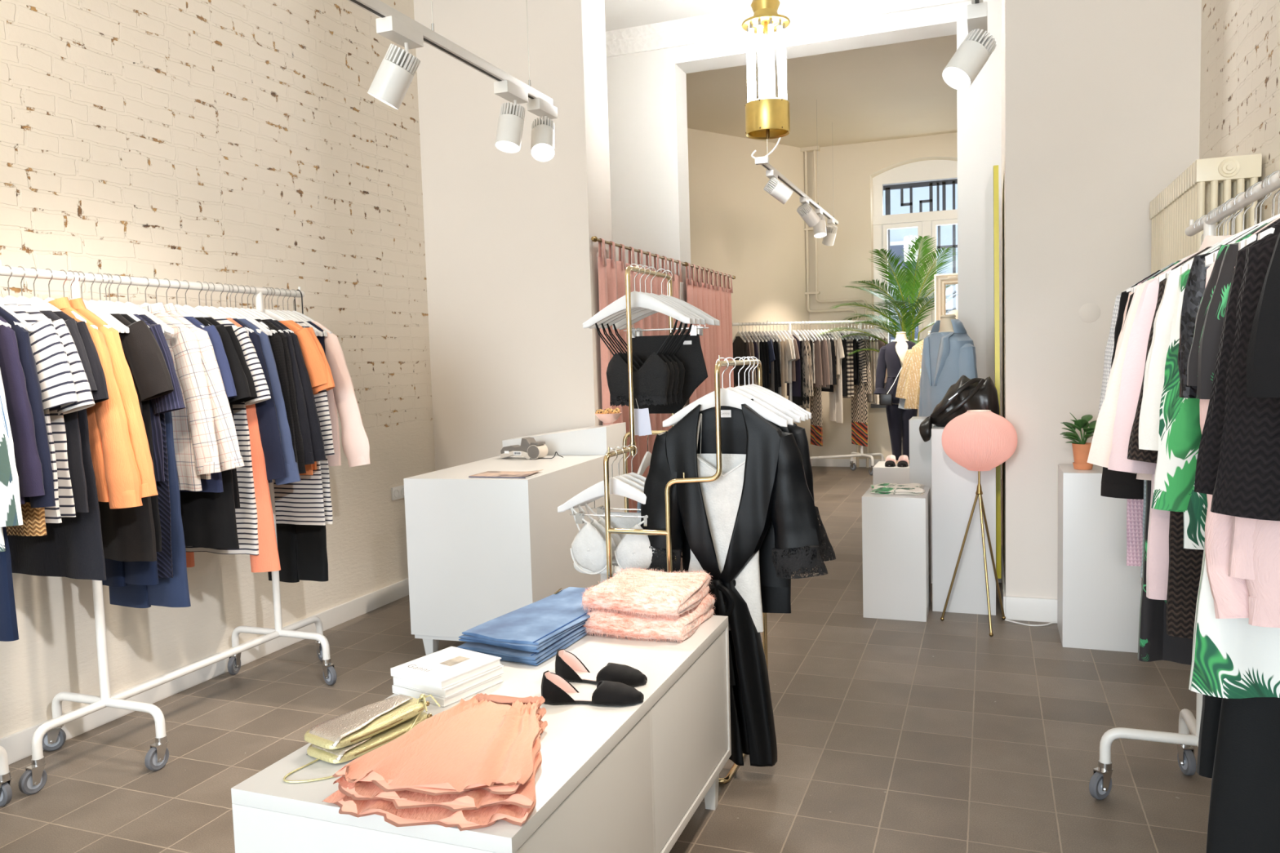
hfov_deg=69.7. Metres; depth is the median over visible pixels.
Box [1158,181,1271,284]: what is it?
clothes hanger
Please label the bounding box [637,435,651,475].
clothes hanger
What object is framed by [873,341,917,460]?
jumpsuit
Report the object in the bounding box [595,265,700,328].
clothes hanger
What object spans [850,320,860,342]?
clothes hanger
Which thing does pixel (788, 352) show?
t-shirt
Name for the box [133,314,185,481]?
blouse
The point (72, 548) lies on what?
dress
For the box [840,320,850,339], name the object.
clothes hanger
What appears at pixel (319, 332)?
clothes hanger
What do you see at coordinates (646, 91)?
wall
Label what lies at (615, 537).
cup
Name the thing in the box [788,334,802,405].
dress
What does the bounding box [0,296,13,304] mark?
clothes hanger
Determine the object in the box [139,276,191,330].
clothes hanger
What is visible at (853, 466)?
rail
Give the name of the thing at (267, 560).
dress
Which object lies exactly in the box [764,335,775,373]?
blouse
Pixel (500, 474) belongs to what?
magazine
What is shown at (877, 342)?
trousers
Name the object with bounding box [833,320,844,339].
clothes hanger
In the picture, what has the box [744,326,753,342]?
clothes hanger
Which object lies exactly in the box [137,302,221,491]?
shirt
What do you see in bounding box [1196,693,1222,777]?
trousers
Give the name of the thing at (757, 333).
clothes hanger
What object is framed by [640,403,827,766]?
robe
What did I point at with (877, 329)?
clothes hanger
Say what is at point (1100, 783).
clothes rack
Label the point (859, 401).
dress
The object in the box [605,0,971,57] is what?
ceiling beam
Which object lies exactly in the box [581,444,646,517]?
clothes hanger
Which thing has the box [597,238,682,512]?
curtain
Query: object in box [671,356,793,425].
clothes hanger
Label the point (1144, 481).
dress
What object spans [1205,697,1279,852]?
trousers
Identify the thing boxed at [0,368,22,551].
blouse
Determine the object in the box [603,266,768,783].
rack
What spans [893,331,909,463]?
mannequin
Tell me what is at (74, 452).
dress
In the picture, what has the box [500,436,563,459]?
card terminal
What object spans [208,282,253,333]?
clothes hanger
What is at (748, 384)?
clothes hanger
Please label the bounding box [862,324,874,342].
clothes hanger
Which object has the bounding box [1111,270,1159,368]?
jacket
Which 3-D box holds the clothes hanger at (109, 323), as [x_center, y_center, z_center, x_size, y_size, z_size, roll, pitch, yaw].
[-2.066,-0.450,3.345,0.430,0.234,0.015,0,5,21]
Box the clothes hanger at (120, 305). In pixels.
[106,273,135,314]
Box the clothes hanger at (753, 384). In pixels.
[746,356,811,418]
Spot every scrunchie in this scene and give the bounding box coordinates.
[595,408,610,413]
[604,408,620,413]
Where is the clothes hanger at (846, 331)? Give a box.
[844,320,853,339]
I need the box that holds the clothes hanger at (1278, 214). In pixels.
[1210,213,1279,253]
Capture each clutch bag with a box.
[303,693,429,749]
[306,711,432,763]
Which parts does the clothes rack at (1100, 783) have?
post, hanging rail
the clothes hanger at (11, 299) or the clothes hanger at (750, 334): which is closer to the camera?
the clothes hanger at (11, 299)
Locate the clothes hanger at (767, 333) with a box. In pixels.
[764,324,774,342]
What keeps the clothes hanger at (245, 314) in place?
hanging from the clothes rack at (48, 736)
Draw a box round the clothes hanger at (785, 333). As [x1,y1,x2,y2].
[782,327,791,340]
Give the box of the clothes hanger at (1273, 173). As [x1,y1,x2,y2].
[1168,170,1279,273]
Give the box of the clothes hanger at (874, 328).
[873,325,884,338]
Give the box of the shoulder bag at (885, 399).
[880,367,902,405]
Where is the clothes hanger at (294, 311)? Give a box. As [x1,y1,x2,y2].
[291,288,332,333]
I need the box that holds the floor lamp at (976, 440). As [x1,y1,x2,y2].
[940,409,1017,636]
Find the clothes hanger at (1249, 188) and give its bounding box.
[1155,184,1267,278]
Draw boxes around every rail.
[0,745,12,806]
[732,318,884,475]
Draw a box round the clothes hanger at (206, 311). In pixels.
[195,280,222,318]
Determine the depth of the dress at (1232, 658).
1.67 m
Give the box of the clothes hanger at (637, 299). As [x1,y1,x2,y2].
[582,263,690,328]
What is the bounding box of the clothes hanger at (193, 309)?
[183,280,209,317]
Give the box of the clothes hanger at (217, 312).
[203,281,248,334]
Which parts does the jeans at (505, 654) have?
folded leg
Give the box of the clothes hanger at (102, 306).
[87,271,117,314]
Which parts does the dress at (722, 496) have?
neckline trim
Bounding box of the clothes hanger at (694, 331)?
[612,268,715,337]
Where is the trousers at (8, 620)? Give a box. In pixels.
[0,526,18,641]
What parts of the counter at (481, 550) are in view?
leg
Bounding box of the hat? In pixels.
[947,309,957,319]
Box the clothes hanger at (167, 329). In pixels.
[124,275,173,333]
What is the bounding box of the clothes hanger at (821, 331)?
[820,329,830,340]
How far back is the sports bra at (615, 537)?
3.35 m
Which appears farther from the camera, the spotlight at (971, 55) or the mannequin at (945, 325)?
the mannequin at (945, 325)
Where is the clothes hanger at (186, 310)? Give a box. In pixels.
[174,279,208,324]
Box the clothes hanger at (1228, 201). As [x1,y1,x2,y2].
[1224,198,1244,235]
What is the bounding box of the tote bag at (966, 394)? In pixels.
[919,374,999,442]
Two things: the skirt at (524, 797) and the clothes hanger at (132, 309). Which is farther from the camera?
the clothes hanger at (132, 309)
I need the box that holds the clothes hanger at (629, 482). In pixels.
[567,447,644,510]
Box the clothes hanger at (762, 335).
[758,321,767,342]
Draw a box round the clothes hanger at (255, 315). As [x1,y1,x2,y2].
[239,284,283,333]
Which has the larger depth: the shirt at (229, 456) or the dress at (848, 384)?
the dress at (848, 384)
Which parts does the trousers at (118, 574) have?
leg, leg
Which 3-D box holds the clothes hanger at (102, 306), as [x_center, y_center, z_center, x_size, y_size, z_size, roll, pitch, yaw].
[-2.038,-0.457,3.420,0.430,0.234,0.015,0,5,21]
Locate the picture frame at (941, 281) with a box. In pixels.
[934,272,957,322]
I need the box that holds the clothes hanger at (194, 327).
[153,277,199,330]
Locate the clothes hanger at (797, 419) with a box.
[733,356,800,422]
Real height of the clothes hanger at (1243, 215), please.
0.234 m
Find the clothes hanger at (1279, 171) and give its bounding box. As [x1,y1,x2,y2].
[1176,170,1279,270]
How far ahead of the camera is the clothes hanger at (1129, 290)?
2.77 m
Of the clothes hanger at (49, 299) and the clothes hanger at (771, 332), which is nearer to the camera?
the clothes hanger at (49, 299)
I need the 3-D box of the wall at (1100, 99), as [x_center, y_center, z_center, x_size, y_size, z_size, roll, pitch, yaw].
[2.817,-1.055,5.541,1.172,4.020,2.070,0,5,21]
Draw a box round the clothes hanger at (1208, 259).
[1204,214,1279,266]
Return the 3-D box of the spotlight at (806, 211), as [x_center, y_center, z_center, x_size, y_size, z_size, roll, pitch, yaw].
[1.596,-2.036,8.754,0.254,0.266,0.140,-5,5,-37]
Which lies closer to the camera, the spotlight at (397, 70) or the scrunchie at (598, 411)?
the spotlight at (397, 70)
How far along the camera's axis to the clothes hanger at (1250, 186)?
2.27 m
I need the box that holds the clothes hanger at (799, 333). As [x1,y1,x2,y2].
[795,324,805,341]
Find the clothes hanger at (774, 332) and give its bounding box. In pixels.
[772,321,781,341]
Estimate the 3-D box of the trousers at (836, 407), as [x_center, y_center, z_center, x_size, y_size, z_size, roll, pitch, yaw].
[2.320,-0.519,10.897,0.036,0.944,0.328,-3,4,-17]
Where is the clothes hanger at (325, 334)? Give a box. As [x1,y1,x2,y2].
[284,288,327,336]
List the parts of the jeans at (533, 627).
folded leg, folded leg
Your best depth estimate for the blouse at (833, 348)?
10.63 m
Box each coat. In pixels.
[231,318,286,479]
[238,319,300,485]
[771,335,781,393]
[797,334,810,410]
[804,334,813,408]
[918,319,977,416]
[1087,235,1232,479]
[1100,275,1153,499]
[1107,253,1196,599]
[1194,217,1279,494]
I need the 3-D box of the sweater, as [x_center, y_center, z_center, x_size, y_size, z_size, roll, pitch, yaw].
[1.177,-0.105,1.391,0.536,0.511,0.077,0,4,20]
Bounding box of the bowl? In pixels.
[595,412,621,422]
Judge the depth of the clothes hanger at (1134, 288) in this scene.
2.63 m
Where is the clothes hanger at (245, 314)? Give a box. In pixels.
[228,284,272,335]
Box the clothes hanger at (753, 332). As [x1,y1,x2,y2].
[751,322,759,342]
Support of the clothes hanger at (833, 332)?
hanging from the rail at (853, 466)
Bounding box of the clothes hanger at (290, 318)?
[270,287,294,320]
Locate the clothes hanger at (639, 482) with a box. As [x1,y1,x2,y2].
[575,445,644,507]
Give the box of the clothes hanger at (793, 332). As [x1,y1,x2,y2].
[791,321,800,341]
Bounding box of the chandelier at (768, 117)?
[741,0,790,139]
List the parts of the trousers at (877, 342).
leg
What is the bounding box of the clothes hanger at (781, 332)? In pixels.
[778,321,787,339]
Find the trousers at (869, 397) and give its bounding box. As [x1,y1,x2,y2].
[866,342,872,401]
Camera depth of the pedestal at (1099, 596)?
4.36 m
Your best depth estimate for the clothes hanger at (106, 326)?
3.30 m
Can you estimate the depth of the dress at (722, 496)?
3.10 m
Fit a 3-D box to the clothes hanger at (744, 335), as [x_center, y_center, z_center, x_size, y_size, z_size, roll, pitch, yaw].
[1.177,-1.082,10.584,0.015,0.234,0.430,-3,4,-13]
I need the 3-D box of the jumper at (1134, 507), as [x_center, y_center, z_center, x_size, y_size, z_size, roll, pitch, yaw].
[1.672,-0.023,2.668,0.458,0.890,0.050,0,5,21]
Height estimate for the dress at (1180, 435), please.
0.670 m
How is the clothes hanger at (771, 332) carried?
hanging from the rail at (853, 466)
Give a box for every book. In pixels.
[390,646,502,689]
[391,673,503,706]
[392,665,504,697]
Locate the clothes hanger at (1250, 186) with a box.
[1155,186,1265,278]
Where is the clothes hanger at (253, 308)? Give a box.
[250,285,293,333]
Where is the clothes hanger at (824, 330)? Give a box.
[823,325,833,340]
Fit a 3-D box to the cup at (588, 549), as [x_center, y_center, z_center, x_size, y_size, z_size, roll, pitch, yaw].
[-0.178,0.435,3.272,0.164,0.191,0.026,0,5,21]
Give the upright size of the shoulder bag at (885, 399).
0.412 m
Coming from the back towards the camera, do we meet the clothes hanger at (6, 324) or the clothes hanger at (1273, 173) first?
the clothes hanger at (6, 324)
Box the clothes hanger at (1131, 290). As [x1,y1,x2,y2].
[1130,210,1224,292]
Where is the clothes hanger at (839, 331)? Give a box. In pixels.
[837,320,847,339]
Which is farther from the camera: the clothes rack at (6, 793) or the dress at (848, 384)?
the dress at (848, 384)
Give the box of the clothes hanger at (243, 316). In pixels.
[224,283,268,335]
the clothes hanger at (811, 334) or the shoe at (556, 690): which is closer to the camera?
the shoe at (556, 690)
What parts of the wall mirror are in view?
glass, frame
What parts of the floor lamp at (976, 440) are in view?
leg, stem, lamp shade, leg, leg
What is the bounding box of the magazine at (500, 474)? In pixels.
[468,469,542,478]
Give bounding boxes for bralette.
[595,320,677,435]
[601,321,682,405]
[606,323,687,404]
[613,324,692,404]
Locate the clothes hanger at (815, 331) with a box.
[813,320,823,342]
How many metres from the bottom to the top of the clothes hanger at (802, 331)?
0.234 m
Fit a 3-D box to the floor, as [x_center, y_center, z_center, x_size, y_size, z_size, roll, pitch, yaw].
[-0.452,1.345,3.023,7.400,0.200,20.100,0,5,21]
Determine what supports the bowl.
on the counter at (481, 550)
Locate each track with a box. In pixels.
[347,0,552,105]
[761,103,838,224]
[971,0,982,4]
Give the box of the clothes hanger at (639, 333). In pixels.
[618,270,719,336]
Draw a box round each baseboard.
[0,577,408,764]
[812,458,885,466]
[1000,533,1057,622]
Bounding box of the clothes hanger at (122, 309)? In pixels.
[102,273,149,327]
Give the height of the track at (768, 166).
1.102 m
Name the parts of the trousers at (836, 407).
leg, leg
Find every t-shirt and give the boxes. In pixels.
[4,304,78,523]
[17,304,94,517]
[120,314,161,551]
[783,334,792,381]
[784,334,795,382]
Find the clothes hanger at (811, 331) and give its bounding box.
[809,320,819,340]
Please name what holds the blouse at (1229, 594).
hanging from the clothes hanger at (1215, 254)
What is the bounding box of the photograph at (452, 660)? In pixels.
[440,656,469,666]
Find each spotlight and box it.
[367,15,423,109]
[493,80,528,153]
[526,97,557,161]
[763,169,793,204]
[796,196,820,226]
[813,208,826,238]
[822,218,837,245]
[942,1,995,90]
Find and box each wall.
[0,0,435,738]
[413,0,612,471]
[606,0,1001,533]
[687,128,811,457]
[806,132,957,459]
[1000,0,1201,599]
[1199,0,1279,223]
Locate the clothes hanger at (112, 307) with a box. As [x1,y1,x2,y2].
[97,272,131,317]
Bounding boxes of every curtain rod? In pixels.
[591,235,687,266]
[682,262,735,279]
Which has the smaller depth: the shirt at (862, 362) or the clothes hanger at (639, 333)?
the clothes hanger at (639, 333)
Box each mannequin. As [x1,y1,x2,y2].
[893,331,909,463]
[938,314,955,332]
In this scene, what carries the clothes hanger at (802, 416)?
hanging from the rack at (628, 291)
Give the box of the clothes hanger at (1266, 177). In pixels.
[1165,173,1279,278]
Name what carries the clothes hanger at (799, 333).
hanging from the rail at (853, 466)
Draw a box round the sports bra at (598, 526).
[577,505,663,571]
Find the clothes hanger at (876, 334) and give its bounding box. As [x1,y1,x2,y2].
[866,320,880,342]
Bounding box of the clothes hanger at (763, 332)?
[761,321,769,341]
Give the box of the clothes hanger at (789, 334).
[786,323,794,340]
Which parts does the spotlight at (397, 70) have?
stem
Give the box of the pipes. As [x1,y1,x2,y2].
[800,146,868,467]
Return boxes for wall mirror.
[984,164,1001,582]
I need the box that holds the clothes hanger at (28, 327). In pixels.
[0,302,32,331]
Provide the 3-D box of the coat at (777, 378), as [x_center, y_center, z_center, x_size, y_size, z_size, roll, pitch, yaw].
[1.521,-0.659,10.695,0.031,0.796,0.578,-3,4,-13]
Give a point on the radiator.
(1207, 184)
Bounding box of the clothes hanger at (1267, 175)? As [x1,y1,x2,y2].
[1165,175,1279,278]
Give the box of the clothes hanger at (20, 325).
[13,321,25,328]
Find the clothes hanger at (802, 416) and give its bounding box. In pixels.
[739,356,805,421]
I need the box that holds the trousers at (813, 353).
[812,343,815,383]
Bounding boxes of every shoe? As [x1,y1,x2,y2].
[541,670,644,706]
[555,648,647,686]
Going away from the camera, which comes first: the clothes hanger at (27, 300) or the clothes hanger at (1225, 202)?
the clothes hanger at (1225, 202)
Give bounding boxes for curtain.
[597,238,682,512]
[685,262,733,404]
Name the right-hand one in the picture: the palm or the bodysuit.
the palm
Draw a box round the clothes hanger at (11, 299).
[4,265,27,305]
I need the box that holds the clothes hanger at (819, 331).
[817,320,826,340]
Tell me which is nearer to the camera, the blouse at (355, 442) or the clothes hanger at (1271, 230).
the clothes hanger at (1271, 230)
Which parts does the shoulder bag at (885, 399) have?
chain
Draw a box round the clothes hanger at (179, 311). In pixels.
[164,278,204,328]
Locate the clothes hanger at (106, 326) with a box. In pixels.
[59,269,111,328]
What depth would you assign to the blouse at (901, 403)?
8.00 m
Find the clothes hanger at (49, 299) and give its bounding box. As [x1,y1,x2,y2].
[44,268,97,328]
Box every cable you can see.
[751,50,781,164]
[1004,618,1057,626]
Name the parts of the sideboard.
panel, door, door, panel, leg, panel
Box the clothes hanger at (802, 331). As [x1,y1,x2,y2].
[800,320,809,340]
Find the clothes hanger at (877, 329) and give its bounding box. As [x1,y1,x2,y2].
[876,322,887,338]
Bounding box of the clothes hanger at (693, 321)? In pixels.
[589,264,696,328]
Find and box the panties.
[600,511,640,582]
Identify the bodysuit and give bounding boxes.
[626,333,707,413]
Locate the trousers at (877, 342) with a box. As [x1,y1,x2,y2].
[866,341,879,404]
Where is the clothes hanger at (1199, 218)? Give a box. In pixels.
[1124,217,1203,291]
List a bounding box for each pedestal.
[862,486,931,622]
[872,461,909,484]
[909,416,934,583]
[931,425,995,615]
[1057,464,1141,653]
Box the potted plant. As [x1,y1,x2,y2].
[1060,412,1096,470]
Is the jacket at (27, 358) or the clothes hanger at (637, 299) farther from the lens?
the clothes hanger at (637, 299)
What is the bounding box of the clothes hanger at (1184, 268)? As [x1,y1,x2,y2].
[1180,217,1270,275]
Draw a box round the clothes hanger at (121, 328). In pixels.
[73,271,124,333]
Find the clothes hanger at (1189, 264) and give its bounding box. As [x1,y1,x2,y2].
[1187,219,1267,269]
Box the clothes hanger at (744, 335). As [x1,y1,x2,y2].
[740,322,749,342]
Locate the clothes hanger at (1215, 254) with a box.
[1213,241,1235,262]
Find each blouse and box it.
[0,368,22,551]
[69,297,158,497]
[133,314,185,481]
[311,321,370,466]
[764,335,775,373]
[821,333,836,391]
[830,333,836,376]
[870,482,924,495]
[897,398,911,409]
[1115,291,1133,353]
[1186,244,1228,386]
[1195,217,1276,399]
[1199,220,1269,618]
[1227,216,1279,627]
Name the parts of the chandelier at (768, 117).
crown, rod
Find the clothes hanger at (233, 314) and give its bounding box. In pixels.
[217,283,262,333]
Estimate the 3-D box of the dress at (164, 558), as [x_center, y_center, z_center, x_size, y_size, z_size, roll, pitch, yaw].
[-1.982,0.080,3.568,0.401,1.010,0.058,0,5,21]
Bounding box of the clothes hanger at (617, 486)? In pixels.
[557,448,648,526]
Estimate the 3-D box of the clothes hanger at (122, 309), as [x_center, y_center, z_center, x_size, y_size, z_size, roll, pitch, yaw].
[-2.016,-0.443,3.477,0.430,0.271,0.028,0,5,21]
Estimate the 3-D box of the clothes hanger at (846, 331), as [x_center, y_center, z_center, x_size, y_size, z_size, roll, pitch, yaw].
[2.426,-1.141,10.882,0.016,0.234,0.430,-3,4,-13]
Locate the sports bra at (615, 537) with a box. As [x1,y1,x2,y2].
[584,502,621,546]
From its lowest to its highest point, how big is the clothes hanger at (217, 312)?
0.234 m
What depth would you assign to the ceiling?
9.01 m
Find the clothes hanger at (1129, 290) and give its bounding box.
[1126,214,1207,292]
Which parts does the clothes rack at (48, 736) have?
post, hanging rail, post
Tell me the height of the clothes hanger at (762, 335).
0.234 m
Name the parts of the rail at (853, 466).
post, hanging rail, post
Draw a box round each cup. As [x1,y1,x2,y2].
[569,521,612,574]
[590,519,617,565]
[597,517,621,546]
[613,524,657,569]
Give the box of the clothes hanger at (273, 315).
[262,286,288,320]
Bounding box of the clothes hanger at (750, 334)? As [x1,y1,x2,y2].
[747,323,756,342]
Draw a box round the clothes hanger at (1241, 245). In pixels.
[1238,236,1249,250]
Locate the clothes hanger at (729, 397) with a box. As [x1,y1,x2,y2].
[662,357,787,426]
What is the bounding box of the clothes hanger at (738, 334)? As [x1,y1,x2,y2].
[732,323,746,342]
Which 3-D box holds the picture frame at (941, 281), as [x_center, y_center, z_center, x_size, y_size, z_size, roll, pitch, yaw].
[2.609,-0.172,7.141,0.602,2.035,0.056,0,5,21]
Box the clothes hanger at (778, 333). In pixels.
[775,322,785,341]
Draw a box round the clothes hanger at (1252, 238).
[1244,234,1256,246]
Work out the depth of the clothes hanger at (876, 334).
10.85 m
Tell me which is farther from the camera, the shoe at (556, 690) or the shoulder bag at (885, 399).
the shoulder bag at (885, 399)
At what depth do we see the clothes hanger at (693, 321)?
3.49 m
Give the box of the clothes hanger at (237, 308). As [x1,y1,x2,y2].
[233,284,277,333]
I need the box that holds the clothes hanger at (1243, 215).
[1154,191,1253,278]
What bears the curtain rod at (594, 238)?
attached to the wall at (511, 255)
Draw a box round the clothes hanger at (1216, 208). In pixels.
[1140,205,1232,284]
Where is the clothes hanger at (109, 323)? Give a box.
[67,270,119,332]
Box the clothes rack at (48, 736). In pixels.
[0,260,337,794]
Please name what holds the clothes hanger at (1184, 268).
hanging from the clothes rack at (1100, 783)
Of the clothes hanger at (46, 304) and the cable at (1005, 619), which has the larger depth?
the cable at (1005, 619)
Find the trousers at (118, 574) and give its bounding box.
[102,558,159,586]
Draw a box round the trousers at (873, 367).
[869,342,875,403]
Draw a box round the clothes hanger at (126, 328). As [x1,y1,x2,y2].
[78,271,128,333]
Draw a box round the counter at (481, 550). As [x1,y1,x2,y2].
[403,422,626,655]
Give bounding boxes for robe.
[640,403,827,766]
[680,422,835,613]
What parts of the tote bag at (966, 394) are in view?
handle, handle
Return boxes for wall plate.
[1078,302,1100,322]
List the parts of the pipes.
ceiling plate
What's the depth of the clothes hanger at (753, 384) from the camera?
3.39 m
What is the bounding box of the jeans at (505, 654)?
[457,625,586,665]
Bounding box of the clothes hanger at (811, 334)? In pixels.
[806,320,816,343]
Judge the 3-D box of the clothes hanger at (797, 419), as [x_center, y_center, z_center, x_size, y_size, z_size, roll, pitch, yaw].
[0.350,-0.129,3.248,0.430,0.234,0.015,0,5,21]
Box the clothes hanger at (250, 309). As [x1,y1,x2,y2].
[244,284,288,333]
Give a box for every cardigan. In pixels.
[254,319,298,469]
[262,319,306,473]
[739,335,756,386]
[819,334,830,386]
[821,333,832,388]
[866,333,887,382]
[879,332,888,397]
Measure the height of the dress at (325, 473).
0.951 m
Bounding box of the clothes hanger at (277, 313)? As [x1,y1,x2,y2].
[266,287,289,319]
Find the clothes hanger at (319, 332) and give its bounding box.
[280,288,323,336]
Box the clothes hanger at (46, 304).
[30,266,61,311]
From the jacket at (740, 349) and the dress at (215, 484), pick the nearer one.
the dress at (215, 484)
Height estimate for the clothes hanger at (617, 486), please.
0.271 m
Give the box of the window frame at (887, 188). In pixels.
[883,178,957,342]
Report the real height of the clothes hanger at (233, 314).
0.234 m
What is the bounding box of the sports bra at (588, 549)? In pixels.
[569,507,660,574]
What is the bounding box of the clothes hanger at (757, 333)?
[755,328,764,342]
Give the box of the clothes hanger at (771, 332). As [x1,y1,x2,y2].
[768,321,777,341]
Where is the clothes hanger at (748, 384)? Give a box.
[743,356,808,420]
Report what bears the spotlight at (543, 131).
hanging from the track at (378, 8)
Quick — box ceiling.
[604,0,957,147]
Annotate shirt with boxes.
[0,315,44,504]
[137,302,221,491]
[163,302,244,479]
[857,333,866,383]
[1138,240,1225,450]
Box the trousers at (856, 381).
[853,342,859,385]
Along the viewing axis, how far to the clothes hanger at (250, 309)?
4.12 m
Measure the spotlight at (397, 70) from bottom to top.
0.256 m
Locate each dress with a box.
[7,311,108,580]
[40,311,97,512]
[43,297,142,508]
[98,313,173,561]
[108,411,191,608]
[138,314,173,577]
[179,316,236,492]
[179,316,251,549]
[185,317,271,555]
[186,318,280,572]
[273,320,334,525]
[296,320,333,524]
[306,321,327,394]
[681,399,790,587]
[688,413,763,632]
[754,335,759,359]
[757,335,767,387]
[761,336,769,388]
[767,335,774,391]
[774,335,781,395]
[778,335,785,397]
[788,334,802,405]
[842,333,850,398]
[847,333,853,395]
[851,335,871,446]
[1127,246,1211,639]
[1137,260,1193,665]
[1140,262,1174,577]
[1151,234,1240,549]
[1188,215,1279,698]
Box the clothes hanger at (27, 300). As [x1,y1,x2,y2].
[17,266,48,311]
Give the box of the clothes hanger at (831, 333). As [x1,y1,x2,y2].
[826,321,836,340]
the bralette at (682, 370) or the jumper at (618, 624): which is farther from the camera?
the bralette at (682, 370)
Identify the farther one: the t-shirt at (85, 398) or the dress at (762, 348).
the dress at (762, 348)
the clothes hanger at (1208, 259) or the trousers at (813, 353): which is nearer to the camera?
the clothes hanger at (1208, 259)
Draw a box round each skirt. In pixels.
[5,502,46,536]
[267,523,328,582]
[322,720,547,831]
[332,693,545,795]
[333,707,546,812]
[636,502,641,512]
[809,385,822,446]
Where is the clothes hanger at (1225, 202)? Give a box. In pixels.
[1222,201,1241,235]
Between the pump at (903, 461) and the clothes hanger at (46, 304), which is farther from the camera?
the pump at (903, 461)
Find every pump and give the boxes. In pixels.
[884,454,895,466]
[897,454,908,466]
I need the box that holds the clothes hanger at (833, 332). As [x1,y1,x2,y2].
[830,321,839,338]
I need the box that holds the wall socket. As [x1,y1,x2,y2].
[391,484,404,500]
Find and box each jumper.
[266,319,314,465]
[273,320,325,462]
[580,566,712,620]
[582,592,716,642]
[1097,272,1154,415]
[1126,276,1150,566]
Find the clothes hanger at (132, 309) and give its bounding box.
[115,274,164,333]
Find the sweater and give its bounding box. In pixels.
[1210,221,1279,520]
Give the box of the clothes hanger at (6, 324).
[0,320,11,328]
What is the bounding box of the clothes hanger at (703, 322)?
[601,266,706,328]
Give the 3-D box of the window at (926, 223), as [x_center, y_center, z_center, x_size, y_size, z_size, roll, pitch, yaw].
[3.574,-1.798,11.425,1.340,2.990,0.128,0,5,21]
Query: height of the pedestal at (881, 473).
0.285 m
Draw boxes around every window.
[872,160,957,402]
[883,183,957,342]
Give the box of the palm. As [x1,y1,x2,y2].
[817,235,957,455]
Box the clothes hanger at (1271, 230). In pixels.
[1257,227,1275,240]
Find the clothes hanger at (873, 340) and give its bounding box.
[866,321,875,342]
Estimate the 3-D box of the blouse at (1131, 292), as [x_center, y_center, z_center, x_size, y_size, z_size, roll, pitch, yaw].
[1.669,-0.176,2.699,0.533,0.590,0.052,0,5,22]
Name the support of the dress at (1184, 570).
hanging from the clothes hanger at (1267, 175)
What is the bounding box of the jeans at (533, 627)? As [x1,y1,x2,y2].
[458,586,593,652]
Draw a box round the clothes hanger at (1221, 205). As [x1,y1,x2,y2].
[1182,203,1237,260]
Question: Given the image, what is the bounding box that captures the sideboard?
[231,615,731,852]
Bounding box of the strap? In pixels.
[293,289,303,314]
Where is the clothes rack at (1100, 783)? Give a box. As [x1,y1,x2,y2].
[1088,171,1279,799]
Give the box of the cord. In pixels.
[283,693,439,782]
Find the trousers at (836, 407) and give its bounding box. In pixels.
[829,359,843,422]
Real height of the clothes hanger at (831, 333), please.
0.234 m
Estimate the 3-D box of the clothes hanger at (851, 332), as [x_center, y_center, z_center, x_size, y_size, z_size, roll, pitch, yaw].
[2.468,-1.143,10.892,0.015,0.234,0.430,-3,4,-13]
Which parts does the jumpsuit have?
trouser leg, trouser leg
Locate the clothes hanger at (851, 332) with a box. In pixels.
[847,320,857,339]
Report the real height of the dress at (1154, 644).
1.121 m
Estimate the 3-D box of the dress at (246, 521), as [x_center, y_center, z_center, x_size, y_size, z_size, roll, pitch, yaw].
[-1.846,0.044,3.922,0.701,1.001,0.068,0,5,21]
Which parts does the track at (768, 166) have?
rail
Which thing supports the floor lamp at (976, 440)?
on the floor
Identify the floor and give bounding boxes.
[0,466,1212,852]
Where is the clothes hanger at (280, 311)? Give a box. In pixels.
[275,288,317,336]
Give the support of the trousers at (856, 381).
hanging from the clothes hanger at (853, 331)
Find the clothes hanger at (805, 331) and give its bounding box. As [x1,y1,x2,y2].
[803,320,813,340]
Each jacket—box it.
[0,306,55,507]
[732,336,748,387]
[895,338,924,408]
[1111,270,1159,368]
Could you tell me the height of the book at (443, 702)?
0.020 m
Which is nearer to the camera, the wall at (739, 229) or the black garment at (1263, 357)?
the black garment at (1263, 357)
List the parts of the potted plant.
stem, pot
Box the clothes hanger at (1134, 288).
[1133,208,1227,293]
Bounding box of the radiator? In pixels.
[1149,153,1262,274]

